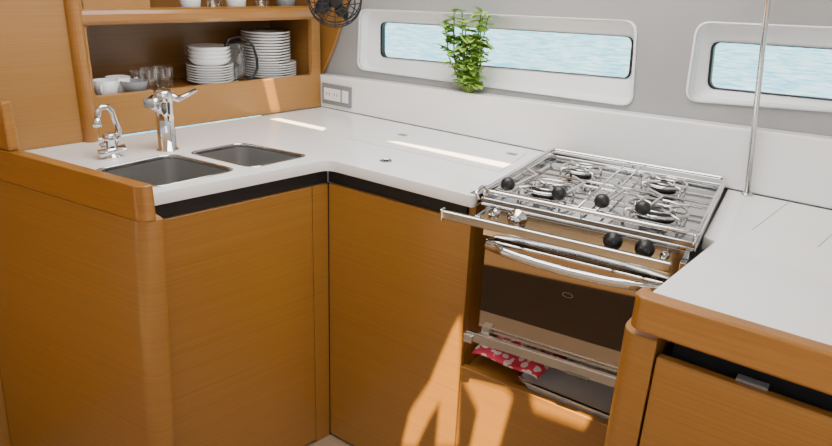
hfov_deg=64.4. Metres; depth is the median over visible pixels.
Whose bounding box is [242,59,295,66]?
plate
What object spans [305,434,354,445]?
floor
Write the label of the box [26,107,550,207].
countertop
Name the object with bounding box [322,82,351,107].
power outlet
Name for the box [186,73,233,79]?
plate
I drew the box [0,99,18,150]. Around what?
stub
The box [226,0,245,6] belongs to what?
mug
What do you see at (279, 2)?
mug
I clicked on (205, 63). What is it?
bowl
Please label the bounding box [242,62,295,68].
plate
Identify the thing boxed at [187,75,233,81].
plate
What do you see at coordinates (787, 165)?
backsplash
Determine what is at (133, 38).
shelf
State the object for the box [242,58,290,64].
dish
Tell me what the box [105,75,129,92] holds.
cup
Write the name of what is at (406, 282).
base cabinet
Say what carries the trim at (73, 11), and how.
attached to the wall at (37, 75)
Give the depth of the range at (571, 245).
1.50 m
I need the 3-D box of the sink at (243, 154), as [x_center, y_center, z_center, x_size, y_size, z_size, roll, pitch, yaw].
[-0.469,-0.125,1.864,0.257,0.145,0.208,17,25,33]
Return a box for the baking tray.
[518,356,616,420]
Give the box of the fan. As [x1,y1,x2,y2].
[308,0,361,27]
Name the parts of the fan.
blade, motor, blade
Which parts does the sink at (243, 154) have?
bowl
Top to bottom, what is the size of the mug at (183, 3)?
0.050 m
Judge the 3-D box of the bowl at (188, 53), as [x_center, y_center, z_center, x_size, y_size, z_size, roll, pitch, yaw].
[-0.700,-0.561,2.237,0.144,0.028,0.144,17,25,33]
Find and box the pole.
[741,0,770,196]
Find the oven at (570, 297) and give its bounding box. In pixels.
[478,237,701,372]
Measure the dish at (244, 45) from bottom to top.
0.016 m
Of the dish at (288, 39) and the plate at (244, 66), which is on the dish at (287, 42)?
the dish at (288, 39)
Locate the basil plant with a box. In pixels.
[437,6,498,92]
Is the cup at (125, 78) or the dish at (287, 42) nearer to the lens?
the cup at (125, 78)
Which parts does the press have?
lid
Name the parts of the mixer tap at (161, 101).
spout, lever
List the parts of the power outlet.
socket plate, blank plate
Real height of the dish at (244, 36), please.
0.016 m
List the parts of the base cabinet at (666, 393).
corner post, drawer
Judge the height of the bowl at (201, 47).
0.028 m
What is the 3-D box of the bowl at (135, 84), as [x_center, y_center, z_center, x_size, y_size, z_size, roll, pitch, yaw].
[-0.861,-0.415,2.020,0.080,0.043,0.080,17,25,33]
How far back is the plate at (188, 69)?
2.21 m
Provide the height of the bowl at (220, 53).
0.028 m
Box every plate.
[186,61,233,68]
[186,65,233,71]
[186,68,233,73]
[186,70,233,76]
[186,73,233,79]
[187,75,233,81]
[187,78,233,84]
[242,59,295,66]
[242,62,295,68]
[242,65,295,71]
[242,67,295,73]
[242,70,295,76]
[242,72,296,78]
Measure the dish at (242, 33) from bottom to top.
0.016 m
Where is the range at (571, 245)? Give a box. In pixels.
[440,148,726,387]
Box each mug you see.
[179,0,200,6]
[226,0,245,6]
[276,0,294,5]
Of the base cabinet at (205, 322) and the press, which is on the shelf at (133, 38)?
the press
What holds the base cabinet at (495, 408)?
on the floor
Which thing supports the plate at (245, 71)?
on the plate at (244, 73)
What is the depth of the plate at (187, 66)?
2.21 m
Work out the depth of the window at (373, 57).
2.06 m
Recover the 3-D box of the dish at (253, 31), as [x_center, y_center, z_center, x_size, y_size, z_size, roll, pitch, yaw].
[-0.543,-0.687,2.379,0.176,0.016,0.176,17,25,33]
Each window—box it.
[357,9,636,105]
[686,21,831,111]
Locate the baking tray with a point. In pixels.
(594, 398)
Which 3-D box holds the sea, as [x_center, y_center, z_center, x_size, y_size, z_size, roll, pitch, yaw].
[99.352,-62.661,179.814,460.000,0.100,418.800,17,25,33]
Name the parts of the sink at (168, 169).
bowl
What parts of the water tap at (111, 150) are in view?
spout, lever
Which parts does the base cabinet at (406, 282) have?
panel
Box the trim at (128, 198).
[0,149,155,221]
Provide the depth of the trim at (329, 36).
2.43 m
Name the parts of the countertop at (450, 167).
ring pull, edge plate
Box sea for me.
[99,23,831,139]
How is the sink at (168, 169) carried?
in the countertop at (450, 167)
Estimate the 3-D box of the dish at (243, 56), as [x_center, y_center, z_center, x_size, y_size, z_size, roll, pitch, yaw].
[-0.547,-0.603,2.412,0.176,0.016,0.176,17,25,33]
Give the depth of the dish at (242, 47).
2.35 m
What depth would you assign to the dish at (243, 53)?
2.36 m
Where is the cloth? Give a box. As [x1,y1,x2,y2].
[472,336,566,379]
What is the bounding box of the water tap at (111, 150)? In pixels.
[92,104,126,158]
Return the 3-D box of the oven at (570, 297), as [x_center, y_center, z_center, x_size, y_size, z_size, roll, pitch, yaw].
[0.452,0.104,1.658,0.474,0.335,0.545,17,25,33]
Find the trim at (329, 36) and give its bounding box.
[320,0,350,73]
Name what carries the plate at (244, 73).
in the shelf at (133, 38)
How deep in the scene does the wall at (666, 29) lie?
1.78 m
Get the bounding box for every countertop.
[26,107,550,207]
[631,190,831,394]
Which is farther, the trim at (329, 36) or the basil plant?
the trim at (329, 36)
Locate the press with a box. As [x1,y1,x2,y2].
[224,35,258,81]
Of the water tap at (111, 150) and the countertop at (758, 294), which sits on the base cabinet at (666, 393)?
the countertop at (758, 294)
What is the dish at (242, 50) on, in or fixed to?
on the dish at (243, 53)
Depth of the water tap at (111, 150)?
1.73 m
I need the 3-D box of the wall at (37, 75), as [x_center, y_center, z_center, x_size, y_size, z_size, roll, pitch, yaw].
[-1.375,-0.189,1.444,0.024,2.095,1.234,21,27,39]
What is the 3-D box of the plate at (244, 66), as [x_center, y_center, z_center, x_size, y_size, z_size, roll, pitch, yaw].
[-0.540,-0.572,2.433,0.196,0.016,0.196,17,25,33]
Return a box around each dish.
[240,28,289,35]
[240,32,289,38]
[240,35,289,41]
[241,38,289,43]
[241,40,289,46]
[241,44,289,49]
[241,46,290,52]
[241,49,290,55]
[241,52,290,58]
[241,55,290,61]
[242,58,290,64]
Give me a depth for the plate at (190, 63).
2.21 m
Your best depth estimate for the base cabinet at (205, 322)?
1.72 m
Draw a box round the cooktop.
[481,155,724,251]
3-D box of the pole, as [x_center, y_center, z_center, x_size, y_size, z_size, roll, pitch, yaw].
[0.814,-0.672,1.484,0.155,1.257,0.028,17,25,33]
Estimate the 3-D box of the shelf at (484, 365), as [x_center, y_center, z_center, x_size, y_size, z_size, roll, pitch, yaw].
[0.456,0.400,1.817,0.513,0.010,0.419,17,25,33]
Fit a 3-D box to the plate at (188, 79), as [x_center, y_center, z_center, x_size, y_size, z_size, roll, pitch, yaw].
[-0.703,-0.488,2.265,0.156,0.016,0.156,17,25,33]
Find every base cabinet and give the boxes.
[0,171,331,445]
[329,171,497,445]
[455,355,607,445]
[604,317,831,445]
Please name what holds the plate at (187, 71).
on the plate at (188, 74)
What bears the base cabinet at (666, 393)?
on the floor
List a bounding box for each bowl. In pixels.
[120,78,147,91]
[186,43,229,51]
[186,48,230,55]
[187,52,230,59]
[187,56,230,66]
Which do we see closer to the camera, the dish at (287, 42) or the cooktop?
the cooktop
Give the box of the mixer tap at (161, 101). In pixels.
[143,88,196,152]
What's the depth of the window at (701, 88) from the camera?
1.69 m
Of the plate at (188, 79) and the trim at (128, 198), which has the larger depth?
the plate at (188, 79)
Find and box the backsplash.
[320,73,831,208]
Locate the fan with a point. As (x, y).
(321, 6)
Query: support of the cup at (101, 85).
in the shelf at (133, 38)
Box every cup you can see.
[93,78,117,94]
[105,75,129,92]
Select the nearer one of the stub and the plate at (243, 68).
the stub
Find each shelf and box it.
[80,0,320,137]
[468,355,527,388]
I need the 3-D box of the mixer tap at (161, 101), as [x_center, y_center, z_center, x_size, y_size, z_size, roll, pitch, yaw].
[-0.677,-0.290,1.836,0.060,0.170,0.155,17,25,33]
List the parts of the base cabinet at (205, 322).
panel, door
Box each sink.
[97,154,232,186]
[191,143,305,166]
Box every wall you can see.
[0,0,82,445]
[261,0,831,252]
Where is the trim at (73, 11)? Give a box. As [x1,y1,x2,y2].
[63,0,98,142]
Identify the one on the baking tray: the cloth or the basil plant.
the cloth

